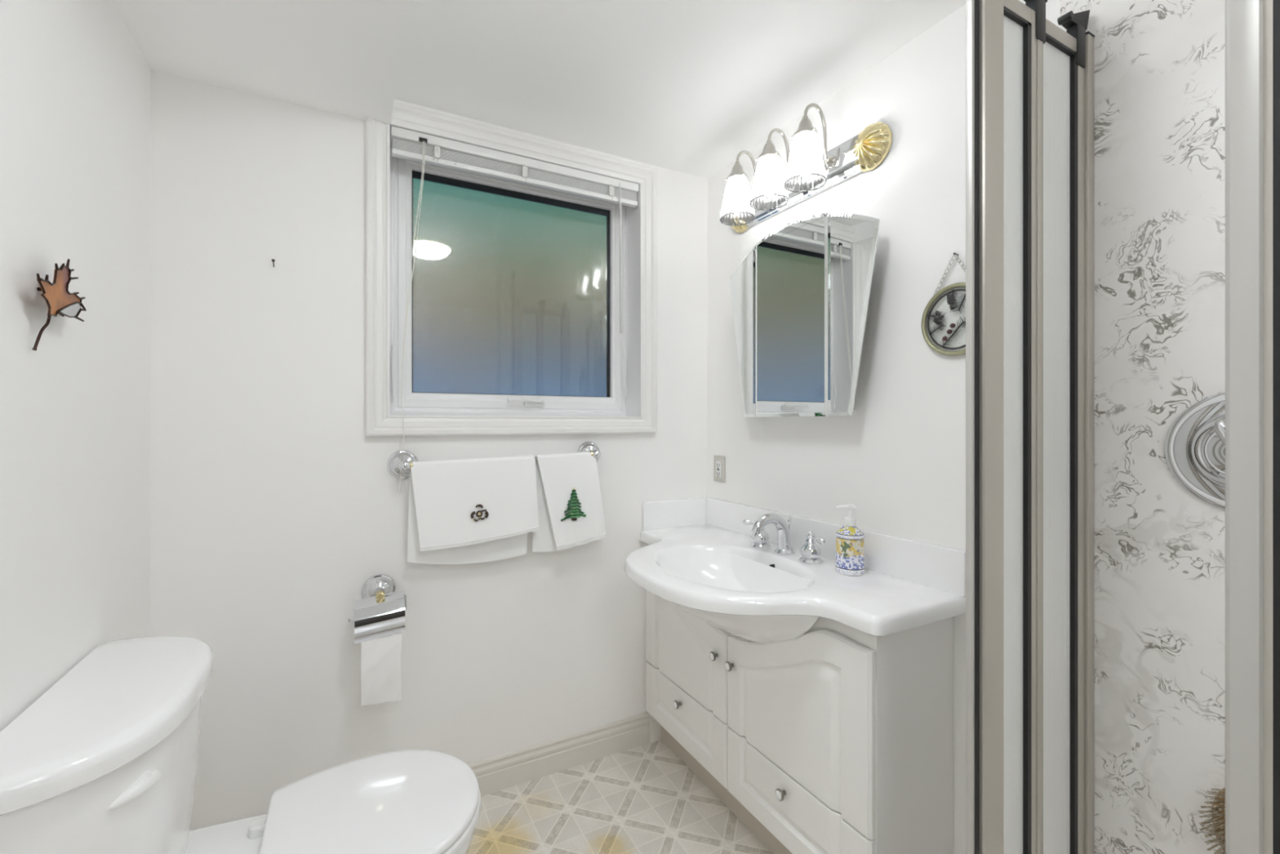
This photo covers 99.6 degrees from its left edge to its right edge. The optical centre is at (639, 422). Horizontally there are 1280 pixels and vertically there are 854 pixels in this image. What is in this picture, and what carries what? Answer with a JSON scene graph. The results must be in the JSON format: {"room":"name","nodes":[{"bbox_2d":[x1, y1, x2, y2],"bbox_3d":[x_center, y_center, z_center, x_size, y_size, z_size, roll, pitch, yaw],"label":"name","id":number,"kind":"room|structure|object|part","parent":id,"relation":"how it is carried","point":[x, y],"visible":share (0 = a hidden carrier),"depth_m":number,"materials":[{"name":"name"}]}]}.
{"room":"bathroom","nodes":[
{"label":"bathroom","id":0,"kind":"room"},
{"bbox_2d":[0,0,151,732],"bbox_3d":[-0.687,0.123,0.159,0.100,2.350,2.928,0,0,-28],"label":"wall","id":1,"kind":"structure","parent":0,"point":[75,83],"depth_m":1.05,"materials":[{"name":"white paint"}]},
{"bbox_2d":[31,258,86,351],"bbox_3d":[-1.034,-0.208,0.951,0.035,0.173,0.170,0,0,-28],"label":"leaf ornament","id":2,"kind":"object","parent":1,"relation":"attached to","point":[59,300],"visible":1,"depth_m":0.95,"materials":[{"name":"orange metal"}]},
{"bbox_3d":[-1.022,-0.158,0.923,0.007,0.073,0.028,0,0,1],"label":"stem","id":3,"kind":"part","parent":2,"relation":"part of","materials":[{"name":"brown metal"}]},
{"bbox_3d":[-1.023,-0.231,0.954,0.002,0.095,0.146,0,0,-27],"label":"copper blade","id":4,"kind":"part","parent":2,"relation":"part of","materials":[{"name":"orange metal"}]},
{"bbox_3d":[-1.038,-0.207,0.983,0.002,0.033,0.085,0,0,-27],"label":"silver blade","id":5,"kind":"part","parent":2,"relation":"part of","materials":[{"name":"grey metal"}]},
{"bbox_2d":[151,70,707,830],"bbox_3d":[-0.558,0.123,1.979,2.044,2.350,0.160,0,0,-28],"label":"wall","id":6,"kind":"structure","parent":0,"point":[273,507],"depth_m":1.65,"materials":[{"name":"white paint"}]},
{"bbox_2d":[347,573,406,643],"bbox_3d":[-0.815,0.571,1.681,0.166,0.167,0.123,0,0,-28],"label":"toilet paper holder","id":7,"kind":"object","parent":6,"relation":"attached to","point":[381,611],"visible":1,"depth_m":1.65,"materials":[{"name":"silver metal"}]},
{"bbox_3d":[-0.811,0.573,1.673,0.166,0.070,0.010,0,0,-28],"label":"roll arm","id":8,"kind":"part","parent":7,"relation":"part of","materials":[{"name":"silver metal"}]},
{"bbox_2d":[360,631,401,705],"bbox_3d":[-0.803,0.704,1.674,0.111,0.299,0.104,0,0,-28],"label":"toilet paper roll","id":9,"kind":"object","parent":7,"relation":"hanging from","point":[380,657],"visible":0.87,"depth_m":1.63,"materials":[{"name":"white paper"}]},
{"bbox_2d":[386,441,600,478],"bbox_3d":[-0.466,0.130,1.885,0.750,0.110,0.091,0,0,-28],"label":"towel bar","id":10,"kind":"object","parent":6,"relation":"attached to","point":[394,464],"visible":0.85,"depth_m":1.75,"materials":[{"name":"silver metal"}]},
{"bbox_3d":[-0.756,0.138,1.731,0.094,0.094,0.091,0,0,-28],"label":"post","id":11,"kind":"part","parent":10,"relation":"part of","materials":[{"name":"silver metal"}]},
{"bbox_2d":[407,455,538,564],"bbox_3d":[-0.549,0.297,1.809,0.420,0.361,0.057,0,0,-28],"label":"hand towel","id":12,"kind":"object","parent":10,"relation":"hanging from","point":[461,511],"visible":0.99,"depth_m":1.79,"materials":[{"name":"white fabric"}]},
{"bbox_2d":[532,452,606,551],"bbox_3d":[-0.254,0.290,1.964,0.266,0.359,0.063,0,0,-28],"label":"hand towel","id":13,"kind":"object","parent":10,"relation":"hanging from","point":[571,516],"visible":0.98,"depth_m":1.95,"materials":[{"name":"white fabric"}]},
{"bbox_3d":[-0.177,0.121,2.040,0.094,0.094,0.091,0,0,-28],"label":"post","id":14,"kind":"part","parent":10,"relation":"part of","materials":[{"name":"silver metal"}]},
{"bbox_2d":[365,102,657,435],"bbox_3d":[-0.439,-0.493,2.027,1.054,1.072,0.187,0,0,-28],"label":"window","id":15,"kind":"structure","parent":6,"relation":"in","point":[513,320],"depth_m":2.04,"materials":[{"name":"white paint"}]},
{"bbox_3d":[-0.843,-0.168,1.845,0.018,0.189,0.031,0,0,-28],"label":"lock lever","id":16,"kind":"part","parent":15,"relation":"part of","materials":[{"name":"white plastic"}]},
{"bbox_3d":[-0.470,-0.492,2.086,0.917,0.938,0.050,0,0,-28],"label":"frame","id":17,"kind":"part","parent":15,"relation":"part of","materials":[{"name":"white plastic"}]},
{"bbox_3d":[-0.470,-0.490,2.084,0.853,0.880,0.037,0,0,-28],"label":"sash","id":18,"kind":"part","parent":15,"relation":"part of","materials":[{"name":"white plastic"}]},
{"bbox_3d":[-0.469,-0.497,2.097,0.779,0.793,0.004,0,0,-28],"label":"pane","id":19,"kind":"part","parent":15,"relation":"part of","materials":[{"name":"clear glass"}]},
{"bbox_2d":[390,126,638,491],"bbox_3d":[-0.406,-0.368,1.964,0.907,1.182,0.066,0,0,-28],"label":"window blind","id":20,"kind":"object","parent":15,"relation":"attached to","point":[407,144],"visible":0.98,"depth_m":1.92,"materials":[{"name":"white plastic"}]},
{"bbox_3d":[-0.745,-0.353,1.763,0.010,1.153,0.078,0,0,41],"label":"lift cord","id":21,"kind":"part","parent":20,"relation":"part of","materials":[{"name":"white fabric"}]},
{"bbox_3d":[-0.741,-0.546,1.769,0.075,0.768,0.007,0,0,-42],"label":"lift cord","id":22,"kind":"part","parent":20,"relation":"part of","materials":[{"name":"white fabric"}]},
{"bbox_3d":[-0.413,-0.881,1.977,0.903,0.018,0.028,0,0,-28],"label":"rail","id":23,"kind":"part","parent":20,"relation":"part of","materials":[{"name":"white plastic"}]},
{"bbox_3d":[-0.433,-0.080,2.061,0.150,0.036,0.041,0,0,-28],"label":"crank handle","id":24,"kind":"part","parent":15,"relation":"part of","materials":[{"name":"white plastic"}]},
{"bbox_3d":[-0.065,-0.195,2.261,0.018,0.186,0.031,0,0,-28],"label":"lock lever","id":25,"kind":"part","parent":15,"relation":"part of","materials":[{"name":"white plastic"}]},
{"bbox_2d":[467,711,649,796],"bbox_3d":[-0.626,1.240,1.843,1.566,0.117,0.015,0,0,-28],"label":"baseboard","id":26,"kind":"structure","parent":6,"relation":"attached to","point":[509,769],"depth_m":2.01,"materials":[{"name":"white paint"}]},
{"bbox_2d":[111,0,965,179],"bbox_3d":[0.533,-1.056,-0.062,2.044,0.193,4.788,0,0,-28],"label":"ceiling","id":27,"kind":"structure","parent":0,"point":[686,86],"depth_m":1.51,"materials":[{"name":"white paint"}]},
{"bbox_2d":[466,739,773,853],"bbox_3d":[0.156,1.348,0.644,2.044,0.100,3.188,0,0,-28],"label":"floor","id":28,"kind":"structure","parent":0,"point":[641,799],"depth_m":1.79,"materials":[{"name":"tile"}]},
{"bbox_2d":[0,635,480,853],"bbox_3d":[-0.707,0.886,1.110,0.749,0.823,0.586,0,0,-28],"label":"toilet","id":29,"kind":"object","parent":28,"relation":"on","point":[104,761],"visible":1,"depth_m":0.98,"materials":[{"name":"white ceramic"}]},
{"bbox_3d":[-0.945,0.710,0.982,0.208,0.387,0.552,0,0,-28],"label":"tank","id":30,"kind":"part","parent":29,"relation":"part of","materials":[{"name":"white ceramic"}]},
{"bbox_3d":[-0.938,0.497,0.986,0.225,0.045,0.586,0,0,-28],"label":"tank lid","id":31,"kind":"part","parent":29,"relation":"part of","materials":[{"name":"white ceramic"}]},
{"bbox_3d":[-0.794,0.572,0.847,0.040,0.026,0.070,0,0,-8],"label":"flush lever","id":32,"kind":"part","parent":29,"relation":"part of","materials":[{"name":"white plastic"}]},
{"bbox_3d":[-0.588,0.869,1.214,0.436,0.022,0.443,0,0,-28],"label":"seat lid","id":33,"kind":"part","parent":29,"relation":"part of","materials":[{"name":"white plastic"}]},
{"bbox_3d":[-0.587,0.894,1.215,0.440,0.022,0.449,0,0,-28],"label":"seat","id":34,"kind":"part","parent":29,"relation":"part of","materials":[{"name":"white plastic"}]},
{"bbox_3d":[-0.590,1.103,1.213,0.427,0.391,0.429,0,0,-28],"label":"bowl","id":35,"kind":"part","parent":29,"relation":"part of","materials":[{"name":"white ceramic"}]},
{"bbox_2d":[645,589,953,853],"bbox_3d":[0.400,0.888,1.783,0.336,0.820,1.083,0,0,-28],"label":"vanity cabinet","id":36,"kind":"object","parent":28,"relation":"on","point":[836,737],"visible":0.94,"depth_m":1.38,"materials":[{"name":"white wood"}]},
{"bbox_3d":[0.137,1.017,1.950,0.022,0.029,0.029,0,0,-28],"label":"knob","id":37,"kind":"part","parent":36,"relation":"part of","materials":[{"name":"silver metal"}]},
{"bbox_3d":[0.154,1.068,1.959,0.020,0.205,0.533,0,0,-28],"label":"drawer","id":38,"kind":"part","parent":36,"relation":"part of","materials":[{"name":"white wood"}]},
{"bbox_3d":[0.154,0.743,1.959,0.020,0.436,0.533,0,0,-28],"label":"door","id":39,"kind":"part","parent":36,"relation":"part of","materials":[{"name":"white wood"}]},
{"bbox_3d":[0.242,0.757,1.753,0.022,0.029,0.029,0,0,-28],"label":"knob","id":40,"kind":"part","parent":36,"relation":"part of","materials":[{"name":"silver metal"}]},
{"bbox_3d":[0.280,0.757,1.681,0.022,0.029,0.029,0,0,-28],"label":"knob","id":41,"kind":"part","parent":36,"relation":"part of","materials":[{"name":"silver metal"}]},
{"bbox_3d":[0.388,1.017,1.480,0.022,0.029,0.029,0,0,-28],"label":"knob","id":42,"kind":"part","parent":36,"relation":"part of","materials":[{"name":"silver metal"}]},
{"bbox_2d":[624,497,965,642],"bbox_3d":[0.282,0.498,1.697,0.627,0.351,1.127,0,0,-28],"label":"countertop","id":43,"kind":"structure","parent":36,"relation":"on","point":[700,557],"depth_m":1.51,"materials":[{"name":"white ceramic"}]},
{"bbox_2d":[742,512,825,564],"bbox_3d":[0.441,0.365,1.760,0.168,0.136,0.346,0,0,-28],"label":"faucet","id":44,"kind":"object","parent":43,"relation":"on","point":[811,553],"visible":1,"depth_m":1.76,"materials":[{"name":"silver metal"}]},
{"bbox_3d":[0.390,0.352,1.901,0.058,0.020,0.020,0,0,28],"label":"lever","id":45,"kind":"part","parent":44,"relation":"part of","materials":[{"name":"silver metal"}]},
{"bbox_3d":[0.420,0.384,1.890,0.070,0.098,0.070,0,0,-28],"label":"handle","id":46,"kind":"part","parent":44,"relation":"part of","materials":[{"name":"silver metal"}]},
{"bbox_3d":[0.434,0.365,1.772,0.167,0.136,0.064,0,0,-28],"label":"spout","id":47,"kind":"part","parent":44,"relation":"part of","materials":[{"name":"silver metal"}]},
{"bbox_3d":[0.500,0.372,1.812,0.015,0.108,0.015,0,0,-28],"label":"lift rod","id":48,"kind":"part","parent":44,"relation":"part of","materials":[{"name":"silver metal"}]},
{"bbox_3d":[0.532,0.384,1.682,0.070,0.098,0.070,0,0,-28],"label":"handle","id":49,"kind":"part","parent":44,"relation":"part of","materials":[{"name":"silver metal"}]},
{"bbox_3d":[0.543,0.359,1.651,0.020,0.020,0.058,0,0,-28],"label":"lever","id":50,"kind":"part","parent":44,"relation":"part of","materials":[{"name":"silver metal"}]},
{"bbox_2d":[835,504,864,575],"bbox_3d":[0.605,0.335,1.557,0.079,0.196,0.079,0,0,-28],"label":"soap dispenser","id":51,"kind":"object","parent":43,"relation":"on","point":[850,540],"visible":1,"depth_m":1.53,"materials":[{"name":"ceramic"}]},
{"bbox_3d":[0.298,0.619,1.728,0.012,0.258,1.051,0,0,-28],"label":"apron rail","id":52,"kind":"part","parent":36,"relation":"part of","materials":[{"name":"white wood"}]},
{"bbox_3d":[0.409,1.068,1.482,0.020,0.205,0.539,0,0,-28],"label":"drawer","id":53,"kind":"part","parent":36,"relation":"part of","materials":[{"name":"white wood"}]},
{"bbox_3d":[0.409,0.743,1.482,0.020,0.436,0.539,0,0,-28],"label":"door","id":54,"kind":"part","parent":36,"relation":"part of","materials":[{"name":"white wood"}]},
{"bbox_2d":[965,0,1094,853],"bbox_3d":[0.743,0.148,1.027,0.428,2.300,0.040,0,0,-28],"label":"shower door","id":55,"kind":"structure","parent":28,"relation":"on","point":[1029,80],"depth_m":1.01,"materials":[{"name":"metal aluminium"},{"name":"black rubber"},{"name":"glass"}]},
{"bbox_3d":[0.571,0.098,0.935,0.008,2.200,0.012,0,0,-28],"label":"edge trim","id":56,"kind":"part","parent":55,"relation":"part of","materials":[{"name":"grey metal"}]},
{"bbox_3d":[0.681,0.213,0.996,0.107,1.909,0.004,0,0,-28],"label":"fluted pane","id":57,"kind":"part","parent":55,"relation":"part of","materials":[{"name":"white"}]},
{"bbox_3d":[0.682,-0.760,0.994,0.107,0.028,0.018,0,0,-28],"label":"rail","id":58,"kind":"part","parent":55,"relation":"part of","materials":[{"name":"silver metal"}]},
{"bbox_3d":[0.822,0.213,1.071,0.134,1.909,0.004,0,0,-28],"label":"fluted pane","id":59,"kind":"part","parent":55,"relation":"part of","materials":[{"name":"white"}]},
{"bbox_3d":[0.823,-0.760,1.070,0.134,0.028,0.018,0,0,-28],"label":"rail","id":60,"kind":"part","parent":55,"relation":"part of","materials":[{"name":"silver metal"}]},
{"bbox_2d":[1225,0,1279,853],"bbox_3d":[0.726,0.123,0.632,0.024,2.349,0.054,0,0,-28],"label":"shower door frame","id":61,"kind":"structure","parent":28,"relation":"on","point":[1252,27],"depth_m":0.63,"materials":[{"name":"grey metal"}]},
{"bbox_2d":[707,0,1225,853],"bbox_3d":[1.023,0.123,1.073,0.109,2.350,2.928,0,0,-28],"label":"wall","id":62,"kind":"structure","parent":0,"point":[1159,65],"depth_m":1.09,"materials":[{"name":"paint"}]},
{"bbox_2d":[713,455,724,482],"bbox_3d":[0.330,0.195,2.261,0.010,0.110,0.076,0,0,-28],"label":"wall outlet","id":63,"kind":"object","parent":62,"relation":"attached to","point":[718,460],"visible":1,"depth_m":2.26,"materials":[{"name":"grey plastic"}]},
{"bbox_2d":[715,460,721,476],"bbox_3d":[0.329,0.195,2.260,0.003,0.066,0.036,0,0,-28],"label":"receptacle","id":64,"kind":"object","parent":63,"relation":"attached to","point":[718,463],"depth_m":2.26,"materials":[{"name":"white plastic"}]},
{"bbox_2d":[729,212,880,417],"bbox_3d":[0.529,-0.339,1.807,0.088,0.641,0.681,0,0,-28],"label":"medicine cabinet","id":65,"kind":"object","parent":62,"relation":"attached to","point":[800,295],"visible":1,"depth_m":1.72,"materials":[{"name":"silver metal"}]},
{"bbox_3d":[0.381,-0.327,2.016,0.007,0.617,0.173,0,0,-23],"label":"mirror panel","id":66,"kind":"part","parent":65,"relation":"part of","materials":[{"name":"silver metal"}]},
{"bbox_3d":[0.493,-0.339,1.789,0.008,0.641,0.333,0,0,-28],"label":"mirror panel","id":67,"kind":"part","parent":65,"relation":"part of","materials":[{"name":"silver metal"}]},
{"bbox_3d":[0.617,-0.327,1.566,0.007,0.617,0.175,0,0,-31],"label":"mirror panel","id":68,"kind":"part","parent":65,"relation":"part of","materials":[{"name":"silver metal"}]},
{"bbox_2d":[720,102,892,233],"bbox_3d":[0.455,-0.847,1.811,0.215,0.253,0.727,0,0,-28],"label":"vanity light","id":69,"kind":"object","parent":62,"relation":"attached to","point":[810,172],"visible":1,"depth_m":1.69,"materials":[{"name":"white glass"}]},
{"bbox_3d":[0.346,-0.794,1.920,0.126,0.148,0.126,0,0,-28],"label":"lamp shade","id":70,"kind":"part","parent":69,"relation":"part of","materials":[{"name":"white glass"}]},
{"bbox_3d":[0.393,-0.884,1.946,0.117,0.178,0.034,0,0,-28],"label":"arm","id":71,"kind":"part","parent":69,"relation":"part of","materials":[{"name":"silver metal"}]},
{"bbox_3d":[0.424,-0.794,1.775,0.126,0.148,0.126,0,0,-28],"label":"lamp shade","id":72,"kind":"part","parent":69,"relation":"part of","materials":[{"name":"white glass"}]},
{"bbox_3d":[0.471,-0.884,1.800,0.117,0.178,0.034,0,0,-28],"label":"arm","id":73,"kind":"part","parent":69,"relation":"part of","materials":[{"name":"silver metal"}]},
{"bbox_3d":[0.532,-0.812,1.853,0.040,0.116,0.595,0,0,-28],"label":"plate","id":74,"kind":"part","parent":69,"relation":"part of","materials":[{"name":"silver metal"}]},
{"bbox_3d":[0.499,-0.794,1.634,0.126,0.148,0.126,0,0,-28],"label":"lamp shade","id":75,"kind":"part","parent":69,"relation":"part of","materials":[{"name":"white glass"}]},
{"bbox_3d":[0.547,-0.884,1.659,0.117,0.178,0.034,0,0,-28],"label":"arm","id":76,"kind":"part","parent":69,"relation":"part of","materials":[{"name":"silver metal"}]},
{"bbox_2d":[705,497,965,596],"bbox_3d":[0.549,0.379,1.841,0.019,0.111,1.123,0,0,-28],"label":"backsplash","id":77,"kind":"structure","parent":62,"relation":"attached to","point":[934,566],"depth_m":1.55,"materials":[{"name":"white ceramic"}]},
{"bbox_2d":[920,252,965,355],"bbox_3d":[0.799,-0.299,1.371,0.025,0.261,0.184,0,0,-28],"label":"round ornament","id":78,"kind":"object","parent":62,"relation":"attached to","point":[937,318],"visible":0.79,"depth_m":1.39,"materials":[{"name":"gold metal"}]},
{"bbox_3d":[0.787,-0.378,1.396,0.008,0.097,0.062,0,0,-26],"label":"chain","id":79,"kind":"part","parent":78,"relation":"part of","materials":[{"name":"silver metal"}]},
{"bbox_3d":[0.813,-0.378,1.347,0.008,0.097,0.062,0,0,-30],"label":"chain","id":80,"kind":"part","parent":78,"relation":"part of","materials":[{"name":"silver metal"}]},
{"bbox_2d":[1164,392,1225,508],"bbox_3d":[1.008,0.050,0.910,0.072,0.210,0.210,0,0,-28],"label":"shower valve","id":81,"kind":"object","parent":62,"relation":"attached to","point":[1194,446],"visible":0.42,"depth_m":0.96,"materials":[{"name":"silver metal"}]},
{"bbox_3d":[0.996,0.050,0.887,0.029,0.106,0.075,0,0,-28],"label":"lever","id":82,"kind":"part","parent":81,"relation":"part of","materials":[{"name":"silver metal"}]},
{"bbox_2d":[1197,786,1225,853],"bbox_3d":[1.019,0.602,0.919,0.047,0.328,0.090,0,0,-28],"label":"bath brush","id":83,"kind":"object","parent":62,"relation":"attached to","point":[1218,811],"visible":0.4,"depth_m":0.94,"materials":[{"name":"brown wood"}]}
]}

